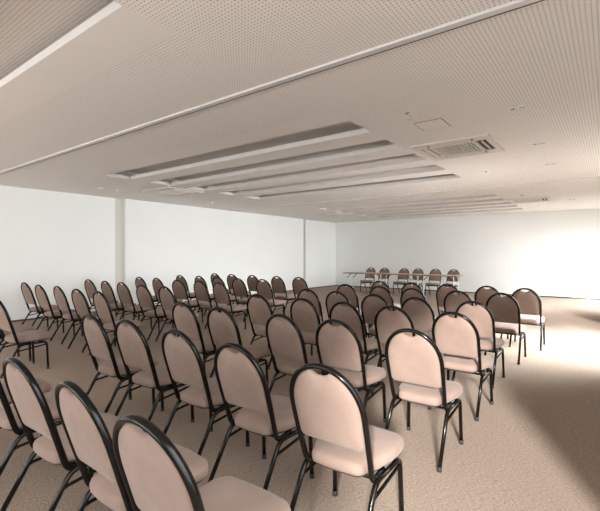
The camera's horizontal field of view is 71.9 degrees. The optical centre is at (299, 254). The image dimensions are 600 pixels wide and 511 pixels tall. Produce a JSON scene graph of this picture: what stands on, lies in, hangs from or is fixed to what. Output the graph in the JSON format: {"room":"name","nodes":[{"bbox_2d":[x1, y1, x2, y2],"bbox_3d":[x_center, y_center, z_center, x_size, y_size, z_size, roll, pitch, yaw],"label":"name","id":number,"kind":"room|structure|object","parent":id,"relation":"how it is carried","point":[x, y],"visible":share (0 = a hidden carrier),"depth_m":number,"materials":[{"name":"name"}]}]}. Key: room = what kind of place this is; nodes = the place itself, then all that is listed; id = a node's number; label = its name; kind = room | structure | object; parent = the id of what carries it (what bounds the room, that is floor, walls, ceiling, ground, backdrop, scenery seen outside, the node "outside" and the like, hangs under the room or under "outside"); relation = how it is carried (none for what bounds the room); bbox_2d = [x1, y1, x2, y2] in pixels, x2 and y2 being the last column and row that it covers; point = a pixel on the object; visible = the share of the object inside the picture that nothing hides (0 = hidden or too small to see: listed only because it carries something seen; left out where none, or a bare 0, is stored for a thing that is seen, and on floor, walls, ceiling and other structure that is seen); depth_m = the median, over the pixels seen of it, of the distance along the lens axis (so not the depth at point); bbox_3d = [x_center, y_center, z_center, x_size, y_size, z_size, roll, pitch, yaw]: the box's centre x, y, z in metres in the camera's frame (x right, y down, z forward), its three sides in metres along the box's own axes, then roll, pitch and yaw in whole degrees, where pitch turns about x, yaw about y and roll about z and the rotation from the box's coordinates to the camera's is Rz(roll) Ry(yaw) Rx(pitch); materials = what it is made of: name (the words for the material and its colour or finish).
{"room":"assembly chamber","nodes":[
{"label":"assembly chamber","id":0,"kind":"room"},
{"bbox_2d":[0,185,334,319],"bbox_3d":[-4.767,-0.200,10.291,0.400,3.200,20.700,0,0,37],"label":"wall","id":1,"kind":"structure","parent":0,"point":[49,239],"depth_m":10.66,"materials":[{"name":"white paint"}]},
{"bbox_2d":[11,285,335,321],"bbox_3d":[-4.646,1.383,10.192,0.112,0.035,20.688,0,0,37],"label":"baseboard","id":2,"kind":"structure","parent":1,"relation":"attached to","point":[330,285],"depth_m":8.99,"materials":[{"name":"brown"}]},
{"bbox_2d":[0,0,599,222],"bbox_3d":[-0.534,-1.600,7.101,11.000,0.400,21.300,0,0,37],"label":"ceiling","id":3,"kind":"structure","parent":0,"point":[73,73],"depth_m":3.82,"materials":[{"name":"paint"}]},
{"bbox_2d":[142,186,203,195],"bbox_3d":[-2.813,-1.383,9.194,0.950,0.035,0.950,0,0,37],"label":"air conditioning unit","id":4,"kind":"object","parent":3,"relation":"attached to","point":[172,191],"visible":1,"depth_m":9.08,"materials":[{"name":"grey"}]},
{"bbox_2d":[154,189,190,194],"bbox_3d":[-2.813,-1.385,9.194,0.570,0.022,0.570,0,0,37],"label":"grille","id":5,"kind":"object","parent":4,"relation":"attached to","point":[167,191],"depth_m":9.22,"materials":[{"name":"beige plastic"}]},
{"bbox_2d":[0,0,543,173],"bbox_3d":[-2.160,-1.391,4.844,10.280,0.018,0.068,0,0,37],"label":"trim","id":6,"kind":"structure","parent":3,"relation":"attached to","point":[516,4],"depth_m":3.03,"materials":[{"name":"grey metal"}]},
{"bbox_2d":[314,212,349,215],"bbox_3d":[1.069,-1.383,14.346,0.950,0.035,0.950,0,0,37],"label":"air conditioning unit","id":7,"kind":"object","parent":3,"relation":"attached to","point":[328,213],"visible":0.99,"depth_m":14.31,"materials":[{"name":"grey metal"}]},
{"bbox_2d":[319,213,340,215],"bbox_3d":[1.069,-1.385,14.346,0.570,0.022,0.570,0,0,37],"label":"grille","id":8,"kind":"object","parent":7,"relation":"attached to","point":[328,214],"depth_m":14.31,"materials":[{"name":"beige plastic"}]},
{"bbox_2d":[405,112,412,119],"bbox_3d":[1.079,-1.371,4.107,0.084,0.065,0.084,0,0,37],"label":"sprinkler","id":9,"kind":"object","parent":3,"relation":"attached to","point":[406,113],"visible":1,"depth_m":4.10,"materials":[{"name":"silver metal"}]},
{"bbox_2d":[229,176,599,210],"bbox_3d":[1.843,-1.391,10.155,10.280,0.018,0.068,0,0,37],"label":"trim","id":10,"kind":"structure","parent":3,"relation":"attached to","point":[599,176],"depth_m":9.18,"materials":[{"name":"grey metal"}]},
{"bbox_2d":[414,118,450,130],"bbox_3d":[1.431,-1.400,4.475,0.300,0.008,0.330,0,0,37],"label":"access panel","id":11,"kind":"object","parent":3,"relation":"attached to","point":[436,123],"visible":1,"depth_m":4.45,"materials":[{"name":"paint"}]},
{"bbox_2d":[409,133,504,160],"bbox_3d":[2.076,-1.383,5.447,0.950,0.035,0.950,0,0,37],"label":"air conditioning unit","id":12,"kind":"object","parent":3,"relation":"attached to","point":[480,144],"visible":1,"depth_m":5.38,"materials":[{"name":"beige plastic"}]},
{"bbox_2d":[429,140,485,156],"bbox_3d":[2.076,-1.385,5.447,0.570,0.022,0.570,0,0,37],"label":"grille","id":13,"kind":"object","parent":12,"relation":"attached to","point":[472,146],"depth_m":5.43,"materials":[{"name":"beige plastic"}]},
{"bbox_2d":[508,105,526,110],"bbox_3d":[2.073,-1.396,3.947,0.156,0.018,0.076,0,0,37],"label":"recessed light","id":14,"kind":"object","parent":3,"relation":"in","point":[521,106],"visible":1,"depth_m":3.94,"materials":[{"name":"white ceramic"}]},
{"bbox_2d":[506,197,552,203],"bbox_3d":[5.924,-1.383,10.687,0.950,0.035,0.950,0,0,37],"label":"air conditioning unit","id":15,"kind":"object","parent":3,"relation":"attached to","point":[536,199],"visible":1,"depth_m":10.61,"materials":[{"name":"grey"}]},
{"bbox_2d":[515,198,543,202],"bbox_3d":[5.924,-1.385,10.687,0.570,0.022,0.570,0,0,37],"label":"grille","id":16,"kind":"object","parent":15,"relation":"attached to","point":[528,200],"depth_m":10.63,"materials":[{"name":"beige plastic"}]},
{"bbox_2d":[0,286,599,510],"bbox_3d":[-0.534,1.450,7.101,11.000,0.100,21.300,0,0,37],"label":"floor","id":17,"kind":"structure","parent":0,"point":[537,448],"depth_m":3.22,"materials":[{"name":"carpet"}]},
{"bbox_2d":[0,325,34,360],"bbox_3d":[-3.826,0.951,5.387,0.437,0.905,0.597,0,0,37],"label":"banquet chair","id":18,"kind":"object","parent":17,"relation":"on","point":[18,328],"visible":0.39,"depth_m":5.42,"materials":[{"name":"brown fabric"}]},
{"bbox_2d":[0,376,50,435],"bbox_3d":[-2.172,0.951,2.988,0.437,0.905,0.597,0,0,38],"label":"banquet chair","id":19,"kind":"object","parent":17,"relation":"on","point":[45,386],"visible":0.16,"depth_m":3.06,"materials":[{"name":"brown fabric"}]},
{"bbox_2d":[0,301,52,378],"bbox_3d":[-3.375,0.951,5.021,0.437,0.905,0.597,0,0,36],"label":"banquet chair","id":20,"kind":"object","parent":17,"relation":"on","point":[25,338],"visible":1,"depth_m":4.93,"materials":[{"name":"brown fabric"}]},
{"bbox_2d":[0,381,75,475],"bbox_3d":[-1.750,0.951,2.632,0.437,0.905,0.597,0,0,37],"label":"banquet chair","id":21,"kind":"object","parent":17,"relation":"on","point":[9,420],"visible":0.4,"depth_m":2.44,"materials":[{"name":"brown fabric"}]},
{"bbox_2d":[21,282,57,326],"bbox_3d":[-4.801,0.951,7.662,0.437,0.905,0.597,0,0,36],"label":"banquet chair","id":22,"kind":"object","parent":17,"relation":"on","point":[29,298],"visible":0.74,"depth_m":7.50,"materials":[{"name":"brown fabric"}]},
{"bbox_2d":[35,284,75,340],"bbox_3d":[-4.173,0.951,7.075,0.437,0.905,0.597,0,0,37],"label":"banquet chair","id":23,"kind":"object","parent":17,"relation":"on","point":[43,300],"visible":0.85,"depth_m":6.93,"materials":[{"name":"brown fabric"}]},
{"bbox_2d":[0,357,119,510],"bbox_3d":[-1.231,0.951,2.229,0.437,0.905,0.597,0,0,36],"label":"banquet chair","id":24,"kind":"object","parent":17,"relation":"on","point":[30,404],"visible":0.71,"depth_m":2.04,"materials":[{"name":"brown fabric"}]},
{"bbox_2d":[50,286,96,343],"bbox_3d":[-3.692,0.951,6.788,0.437,0.905,0.597,0,0,38],"label":"banquet chair","id":25,"kind":"object","parent":17,"relation":"on","point":[60,297],"visible":0.86,"depth_m":6.62,"materials":[{"name":"brown fabric"}]},
{"bbox_2d":[67,289,117,352],"bbox_3d":[-3.096,0.951,6.239,0.437,0.905,0.597,0,0,35],"label":"banquet chair","id":26,"kind":"object","parent":17,"relation":"on","point":[80,303],"visible":0.52,"depth_m":6.07,"materials":[{"name":"brown fabric"}]},
{"bbox_2d":[84,279,117,316],"bbox_3d":[-4.107,0.951,8.553,0.437,0.905,0.597,0,0,35],"label":"banquet chair","id":27,"kind":"object","parent":17,"relation":"on","point":[90,288],"visible":0.49,"depth_m":8.40,"materials":[{"name":"brown fabric"}]},
{"bbox_2d":[88,291,140,359],"bbox_3d":[-2.592,0.951,5.859,0.437,0.905,0.597,0,0,38],"label":"banquet chair","id":28,"kind":"object","parent":17,"relation":"on","point":[101,304],"visible":0.66,"depth_m":5.68,"materials":[{"name":"brown fabric"}]},
{"bbox_2d":[101,281,135,319],"bbox_3d":[-3.535,0.951,8.059,0.437,0.905,0.597,0,0,38],"label":"banquet chair","id":29,"kind":"object","parent":17,"relation":"on","point":[107,290],"visible":0.64,"depth_m":7.88,"materials":[{"name":"brown fabric"}]},
{"bbox_2d":[81,313,158,412],"bbox_3d":[-1.609,0.951,3.703,0.437,0.905,0.597,0,0,38],"label":"banquet chair","id":30,"kind":"object","parent":17,"relation":"on","point":[97,340],"visible":0.73,"depth_m":3.53,"materials":[{"name":"brown fabric"}]},
{"bbox_2d":[55,380,207,510],"bbox_3d":[-0.740,0.951,1.846,0.437,0.905,0.597,0,0,39],"label":"banquet chair","id":31,"kind":"object","parent":17,"relation":"on","point":[89,438],"visible":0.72,"depth_m":1.67,"materials":[{"name":"brown fabric"}]},
{"bbox_2d":[117,282,151,328],"bbox_3d":[-3.068,0.951,7.695,0.437,0.905,0.597,0,0,37],"label":"banquet chair","id":32,"kind":"object","parent":17,"relation":"on","point":[124,294],"visible":0.8,"depth_m":7.54,"materials":[{"name":"brown fabric"}]},
{"bbox_2d":[134,277,158,314],"bbox_3d":[-3.428,0.951,9.444,0.437,0.905,0.597,0,0,37],"label":"banquet chair","id":33,"kind":"object","parent":17,"relation":"on","point":[137,281],"visible":0.3,"depth_m":9.27,"materials":[{"name":"brown fabric"}]},
{"bbox_2d":[115,319,194,432],"bbox_3d":[-1.185,0.951,3.409,0.437,0.905,0.597,0,0,35],"label":"banquet chair","id":34,"kind":"object","parent":17,"relation":"on","point":[133,346],"visible":0.88,"depth_m":3.25,"materials":[{"name":"brown fabric"}]},
{"bbox_2d":[136,284,173,339],"bbox_3d":[-2.470,0.951,7.082,0.437,0.905,0.597,0,0,36],"label":"banquet chair","id":35,"kind":"object","parent":17,"relation":"on","point":[144,297],"visible":0.87,"depth_m":6.93,"materials":[{"name":"brown fabric"}]},
{"bbox_2d":[152,278,182,320],"bbox_3d":[-2.892,0.951,9.028,0.437,0.905,0.597,0,0,38],"label":"banquet chair","id":36,"kind":"object","parent":17,"relation":"on","point":[156,284],"visible":0.44,"depth_m":8.90,"materials":[{"name":"brown fabric"}]},
{"bbox_2d":[155,286,198,341],"bbox_3d":[-1.979,0.951,6.749,0.437,0.905,0.597,0,0,39],"label":"banquet chair","id":37,"kind":"object","parent":17,"relation":"on","point":[166,297],"visible":0.53,"depth_m":6.60,"materials":[{"name":"brown fabric"}]},
{"bbox_2d":[169,279,203,323],"bbox_3d":[-2.285,0.951,8.445,0.437,0.905,0.597,0,0,35],"label":"banquet chair","id":38,"kind":"object","parent":17,"relation":"on","point":[179,289],"visible":0.7,"depth_m":8.29,"materials":[{"name":"brown fabric"}]},
{"bbox_2d":[176,275,201,310],"bbox_3d":[-2.739,0.951,10.214,0.437,0.905,0.597,0,0,38],"label":"banquet chair","id":39,"kind":"object","parent":17,"relation":"on","point":[191,295],"visible":0.5,"depth_m":9.99,"materials":[{"name":"brown fabric"}]},
{"bbox_2d":[172,302,227,371],"bbox_3d":[-1.084,0.951,4.560,0.437,0.905,0.597,0,0,37],"label":"banquet chair","id":40,"kind":"object","parent":17,"relation":"on","point":[185,320],"visible":0.64,"depth_m":4.37,"materials":[{"name":"brown fabric"}]},
{"bbox_2d":[112,414,290,510],"bbox_3d":[-0.341,0.951,1.502,0.437,0.905,0.597,0,0,36],"label":"banquet chair","id":41,"kind":"object","parent":17,"relation":"on","point":[156,476],"visible":1,"depth_m":1.33,"materials":[{"name":"brown fabric"}]},
{"bbox_2d":[161,329,249,455],"bbox_3d":[-0.671,0.951,2.984,0.437,0.905,0.597,0,0,38],"label":"banquet chair","id":42,"kind":"object","parent":17,"relation":"on","point":[183,361],"visible":0.84,"depth_m":2.82,"materials":[{"name":"brown fabric"}]},
{"bbox_2d":[194,276,220,314],"bbox_3d":[-2.192,0.951,9.852,0.437,0.905,0.597,0,0,37],"label":"banquet chair","id":43,"kind":"object","parent":17,"relation":"on","point":[196,277],"visible":0.28,"depth_m":9.66,"materials":[{"name":"brown fabric"}]},
{"bbox_2d":[193,280,225,328],"bbox_3d":[-1.768,0.951,8.118,0.437,0.905,0.597,0,0,38],"label":"banquet chair","id":44,"kind":"object","parent":17,"relation":"on","point":[201,292],"visible":0.74,"depth_m":7.96,"materials":[{"name":"brown fabric"}]},
{"bbox_2d":[211,273,233,302],"bbox_3d":[-2.109,0.951,11.230,0.437,0.905,0.597,0,0,39],"label":"banquet chair","id":45,"kind":"object","parent":17,"relation":"on","point":[212,275],"visible":0.24,"depth_m":11.09,"materials":[{"name":"brown fabric"}]},
{"bbox_2d":[212,277,239,313],"bbox_3d":[-1.700,0.951,9.469,0.437,0.905,0.597,0,0,36],"label":"banquet chair","id":46,"kind":"object","parent":17,"relation":"on","point":[214,280],"visible":0.27,"depth_m":9.34,"materials":[{"name":"brown fabric"}]},
{"bbox_2d":[213,282,246,328],"bbox_3d":[-1.308,0.951,7.696,0.437,0.905,0.597,0,0,38],"label":"banquet chair","id":47,"kind":"object","parent":17,"relation":"on","point":[220,292],"visible":0.86,"depth_m":7.55,"materials":[{"name":"brown fabric"}]},
{"bbox_2d":[207,307,269,385],"bbox_3d":[-0.617,0.951,4.158,0.437,0.905,0.597,0,0,36],"label":"banquet chair","id":48,"kind":"object","parent":17,"relation":"on","point":[223,328],"visible":0.59,"depth_m":4.00,"materials":[{"name":"brown fabric"}]},
{"bbox_2d":[227,274,250,298],"bbox_3d":[-1.585,0.951,10.735,0.437,0.905,0.597,0,0,36],"label":"banquet chair","id":49,"kind":"object","parent":17,"relation":"on","point":[230,279],"visible":0.44,"depth_m":10.60,"materials":[{"name":"brown fabric"}]},
{"bbox_2d":[232,278,257,321],"bbox_3d":[-1.154,0.951,8.957,0.437,0.905,0.597,0,0,39],"label":"banquet chair","id":50,"kind":"object","parent":17,"relation":"on","point":[239,287],"visible":0.66,"depth_m":8.79,"materials":[{"name":"brown fabric"}]},
{"bbox_2d":[245,275,271,311],"bbox_3d":[-1.000,0.951,10.219,0.437,0.905,0.597,0,0,37],"label":"banquet chair","id":51,"kind":"object","parent":17,"relation":"on","point":[251,281],"visible":0.41,"depth_m":10.06,"materials":[{"name":"brown fabric"}]},
{"bbox_2d":[247,294,272,368],"bbox_3d":[-0.386,0.951,5.399,0.437,0.905,0.597,0,0,36],"label":"banquet chair","id":52,"kind":"object","parent":17,"relation":"on","point":[259,310],"visible":0.62,"depth_m":5.23,"materials":[{"name":"brown fabric"}]},
{"bbox_2d":[207,342,313,489],"bbox_3d":[-0.214,0.951,2.552,0.437,0.905,0.597,0,0,38],"label":"banquet chair","id":53,"kind":"object","parent":17,"relation":"on","point":[242,382],"visible":0.88,"depth_m":2.40,"materials":[{"name":"brown fabric"}]},
{"bbox_2d":[256,279,285,314],"bbox_3d":[-0.606,0.951,8.608,0.437,0.905,0.597,0,0,36],"label":"banquet chair","id":54,"kind":"object","parent":17,"relation":"on","point":[264,289],"visible":0.77,"depth_m":8.44,"materials":[{"name":"brown fabric"}]},
{"bbox_2d":[271,276,296,314],"bbox_3d":[-0.377,0.951,9.762,0.437,0.905,0.597,0,0,38],"label":"banquet chair","id":55,"kind":"object","parent":17,"relation":"on","point":[278,285],"visible":0.81,"depth_m":9.61,"materials":[{"name":"brown fabric"}]},
{"bbox_2d":[266,314,332,392],"bbox_3d":[0.000,0.951,3.693,0.437,0.905,0.597,0,0,39],"label":"banquet chair","id":56,"kind":"object","parent":17,"relation":"on","point":[285,339],"visible":0.72,"depth_m":3.54,"materials":[{"name":"brown fabric"}]},
{"bbox_2d":[290,277,308,316],"bbox_3d":[0.123,0.951,9.348,0.437,0.905,0.597,0,0,35],"label":"banquet chair","id":57,"kind":"object","parent":17,"relation":"on","point":[297,285],"visible":0.33,"depth_m":9.16,"materials":[{"name":"brown fabric"}]},
{"bbox_2d":[290,298,320,355],"bbox_3d":[0.183,0.951,4.958,0.437,0.905,0.597,0,0,37],"label":"banquet chair","id":58,"kind":"object","parent":17,"relation":"on","point":[305,315],"visible":0.51,"depth_m":4.78,"materials":[{"name":"brown fabric"}]},
{"bbox_2d":[297,289,327,352],"bbox_3d":[0.253,0.951,6.245,0.437,0.905,0.597,0,0,36],"label":"banquet chair","id":59,"kind":"object","parent":17,"relation":"on","point":[311,296],"visible":0.27,"depth_m":6.00,"materials":[{"name":"brown fabric"}]},
{"bbox_2d":[289,363,403,510],"bbox_3d":[0.246,0.951,2.117,0.437,0.905,0.597,0,0,35],"label":"banquet chair","id":60,"kind":"object","parent":17,"relation":"on","point":[328,408],"visible":1,"depth_m":1.97,"materials":[{"name":"brown fabric"}]},
{"bbox_2d":[325,291,367,334],"bbox_3d":[0.659,0.951,5.863,0.437,0.905,0.597,0,0,39],"label":"banquet chair","id":61,"kind":"object","parent":17,"relation":"on","point":[331,299],"visible":0.27,"depth_m":5.68,"materials":[{"name":"brown fabric"}]},
{"bbox_2d":[315,319,386,421],"bbox_3d":[0.423,0.951,3.411,0.437,0.905,0.597,0,0,36],"label":"banquet chair","id":62,"kind":"object","parent":17,"relation":"on","point":[340,347],"visible":0.71,"depth_m":3.25,"materials":[{"name":"brown fabric"}]},
{"bbox_2d":[336,284,369,328],"bbox_3d":[0.925,0.951,7.191,0.437,0.905,0.597,0,0,37],"label":"banquet chair","id":63,"kind":"object","parent":17,"relation":"on","point":[349,292],"visible":0.4,"depth_m":6.96,"materials":[{"name":"brown fabric"}]},
{"bbox_2d":[329,301,382,390],"bbox_3d":[0.621,0.951,4.590,0.437,0.905,0.597,0,0,38],"label":"banquet chair","id":64,"kind":"object","parent":17,"relation":"on","point":[349,314],"visible":0.44,"depth_m":4.38,"materials":[{"name":"brown fabric"}]},
{"bbox_2d":[343,272,378,287],"bbox_3d":[2.251,1.025,14.644,1.318,0.750,0.608,0,0,37],"label":"folding table","id":65,"kind":"object","parent":17,"relation":"on","point":[353,273],"visible":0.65,"depth_m":14.78,"materials":[{"name":"brown wood"}]},
{"bbox_2d":[360,267,375,291],"bbox_3d":[2.554,0.951,15.569,0.437,0.905,0.597,0,0,37],"label":"banquet chair","id":66,"kind":"object","parent":17,"relation":"on","point":[372,270],"visible":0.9,"depth_m":15.64,"materials":[{"name":"brown fabric"}]},
{"bbox_2d":[361,294,390,354],"bbox_3d":[1.089,0.951,5.439,0.437,0.905,0.597,0,0,36],"label":"banquet chair","id":67,"kind":"object","parent":17,"relation":"on","point":[370,306],"visible":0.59,"depth_m":5.30,"materials":[{"name":"brown fabric"}]},
{"bbox_2d":[368,286,394,336],"bbox_3d":[1.419,0.951,6.743,0.437,0.905,0.597,0,0,38],"label":"banquet chair","id":68,"kind":"object","parent":17,"relation":"on","point":[384,292],"visible":0.24,"depth_m":6.50,"materials":[{"name":"brown fabric"}]},
{"bbox_2d":[374,268,388,285],"bbox_3d":[3.008,0.951,15.227,0.437,0.905,0.597,0,0,35],"label":"banquet chair","id":69,"kind":"object","parent":17,"relation":"on","point":[382,270],"visible":0.44,"depth_m":15.36,"materials":[{"name":"brown fabric"}]},
{"bbox_2d":[370,281,400,325],"bbox_3d":[1.655,0.951,7.967,0.437,0.905,0.597,0,0,38],"label":"banquet chair","id":70,"kind":"object","parent":17,"relation":"on","point":[374,284],"visible":0.25,"depth_m":7.77,"materials":[{"name":"brown fabric"}]},
{"bbox_2d":[370,305,414,393],"bbox_3d":[1.051,0.951,4.266,0.437,0.905,0.597,0,0,35],"label":"banquet chair","id":71,"kind":"object","parent":17,"relation":"on","point":[386,321],"visible":0.44,"depth_m":4.09,"materials":[{"name":"brown fabric"}]},
{"bbox_2d":[377,273,417,284],"bbox_3d":[3.302,1.025,13.852,1.318,0.750,0.608,0,0,37],"label":"folding table","id":72,"kind":"object","parent":17,"relation":"on","point":[384,274],"visible":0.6,"depth_m":13.90,"materials":[{"name":"brown wood"}]},
{"bbox_2d":[393,268,408,293],"bbox_3d":[3.609,0.951,14.774,0.437,0.905,0.597,0,0,39],"label":"banquet chair","id":73,"kind":"object","parent":17,"relation":"on","point":[406,271],"visible":0.8,"depth_m":14.84,"materials":[{"name":"brown fabric"}]},
{"bbox_2d":[401,282,422,293],"bbox_3d":[2.133,0.951,7.570,0.437,0.905,0.597,0,0,36],"label":"banquet chair","id":74,"kind":"object","parent":17,"relation":"on","point":[406,286],"visible":0.23,"depth_m":7.35,"materials":[{"name":"brown fabric"}]},
{"bbox_2d":[407,268,423,288],"bbox_3d":[4.032,0.951,14.455,0.437,0.905,0.597,0,0,37],"label":"banquet chair","id":75,"kind":"object","parent":17,"relation":"on","point":[415,271],"visible":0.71,"depth_m":14.58,"materials":[{"name":"brown fabric"}]},
{"bbox_2d":[400,288,435,317],"bbox_3d":[1.820,0.951,6.366,0.437,0.905,0.597,0,0,35],"label":"banquet chair","id":76,"kind":"object","parent":17,"relation":"on","point":[406,293],"visible":0.34,"depth_m":6.15,"materials":[{"name":"brown fabric"}]},
{"bbox_2d":[401,297,444,354],"bbox_3d":[1.513,0.951,5.069,0.437,0.905,0.597,0,0,36],"label":"banquet chair","id":77,"kind":"object","parent":17,"relation":"on","point":[422,315],"visible":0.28,"depth_m":4.87,"materials":[{"name":"brown fabric"}]},
{"bbox_2d":[385,328,462,472],"bbox_3d":[0.903,0.951,3.012,0.437,0.905,0.597,0,0,37],"label":"banquet chair","id":78,"kind":"object","parent":17,"relation":"on","point":[417,361],"visible":0.98,"depth_m":2.86,"materials":[{"name":"brown fabric"}]},
{"bbox_2d":[425,269,440,295],"bbox_3d":[4.533,0.951,14.077,0.437,0.905,0.597,0,0,35],"label":"banquet chair","id":79,"kind":"object","parent":17,"relation":"on","point":[434,271],"visible":0.83,"depth_m":14.18,"materials":[{"name":"brown fabric"}]},
{"bbox_2d":[414,274,461,293],"bbox_3d":[4.352,1.025,13.061,1.318,0.750,0.608,0,0,37],"label":"folding table","id":80,"kind":"object","parent":17,"relation":"on","point":[418,275],"visible":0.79,"depth_m":12.90,"materials":[{"name":"brown wood"}]},
{"bbox_2d":[436,284,459,315],"bbox_3d":[2.641,0.951,7.200,0.437,0.905,0.597,0,0,36],"label":"banquet chair","id":81,"kind":"object","parent":17,"relation":"on","point":[442,291],"visible":0.37,"depth_m":7.06,"materials":[{"name":"brown fabric"}]},
{"bbox_2d":[442,269,459,288],"bbox_3d":[5.007,0.951,13.720,0.437,0.905,0.597,0,0,39],"label":"banquet chair","id":82,"kind":"object","parent":17,"relation":"on","point":[451,272],"visible":0.59,"depth_m":13.84,"materials":[{"name":"brown fabric"}]},
{"bbox_2d":[428,311,493,420],"bbox_3d":[1.501,0.951,3.826,0.437,0.905,0.597,0,0,38],"label":"banquet chair","id":83,"kind":"object","parent":17,"relation":"on","point":[458,338],"visible":0.86,"depth_m":3.66,"materials":[{"name":"brown fabric"}]},
{"bbox_2d":[442,290,482,353],"bbox_3d":[2.339,0.951,5.937,0.437,0.905,0.597,0,0,38],"label":"banquet chair","id":84,"kind":"object","parent":17,"relation":"on","point":[452,300],"visible":0.27,"depth_m":5.77,"materials":[{"name":"brown fabric"}]},
{"bbox_2d":[452,301,504,388],"bbox_3d":[2.026,0.951,4.670,0.437,0.905,0.597,0,0,38],"label":"banquet chair","id":85,"kind":"object","parent":17,"relation":"on","point":[480,315],"visible":0.64,"depth_m":4.47,"materials":[{"name":"brown fabric"}]},
{"bbox_2d":[474,286,508,338],"bbox_3d":[3.147,0.951,6.806,0.437,0.905,0.597,0,0,39],"label":"banquet chair","id":86,"kind":"object","parent":17,"relation":"on","point":[482,294],"visible":0.26,"depth_m":6.64,"materials":[{"name":"brown fabric"}]},
{"bbox_2d":[484,293,526,364],"bbox_3d":[2.789,0.951,5.611,0.437,0.905,0.597,0,0,37],"label":"banquet chair","id":87,"kind":"object","parent":17,"relation":"on","point":[505,310],"visible":0.71,"depth_m":5.44,"materials":[{"name":"brown fabric"}]},
{"bbox_2d":[509,288,544,350],"bbox_3d":[3.499,0.951,6.365,0.437,0.905,0.597,0,0,36],"label":"banquet chair","id":88,"kind":"object","parent":17,"relation":"on","point":[529,302],"visible":0.7,"depth_m":6.18,"materials":[{"name":"brown fabric"}]},
{"bbox_2d":[335,209,599,298],"bbox_3d":[5.755,-0.200,15.447,11.000,3.200,0.200,0,0,37],"label":"wall","id":89,"kind":"structure","parent":0,"point":[550,253],"depth_m":14.64,"materials":[{"name":"white paint"}]},
{"bbox_2d":[336,285,599,299],"bbox_3d":[5.715,1.383,15.344,10.340,0.035,0.012,0,0,37],"label":"baseboard","id":90,"kind":"structure","parent":89,"relation":"attached to","point":[336,285],"depth_m":13.54,"materials":[{"name":"brown"}]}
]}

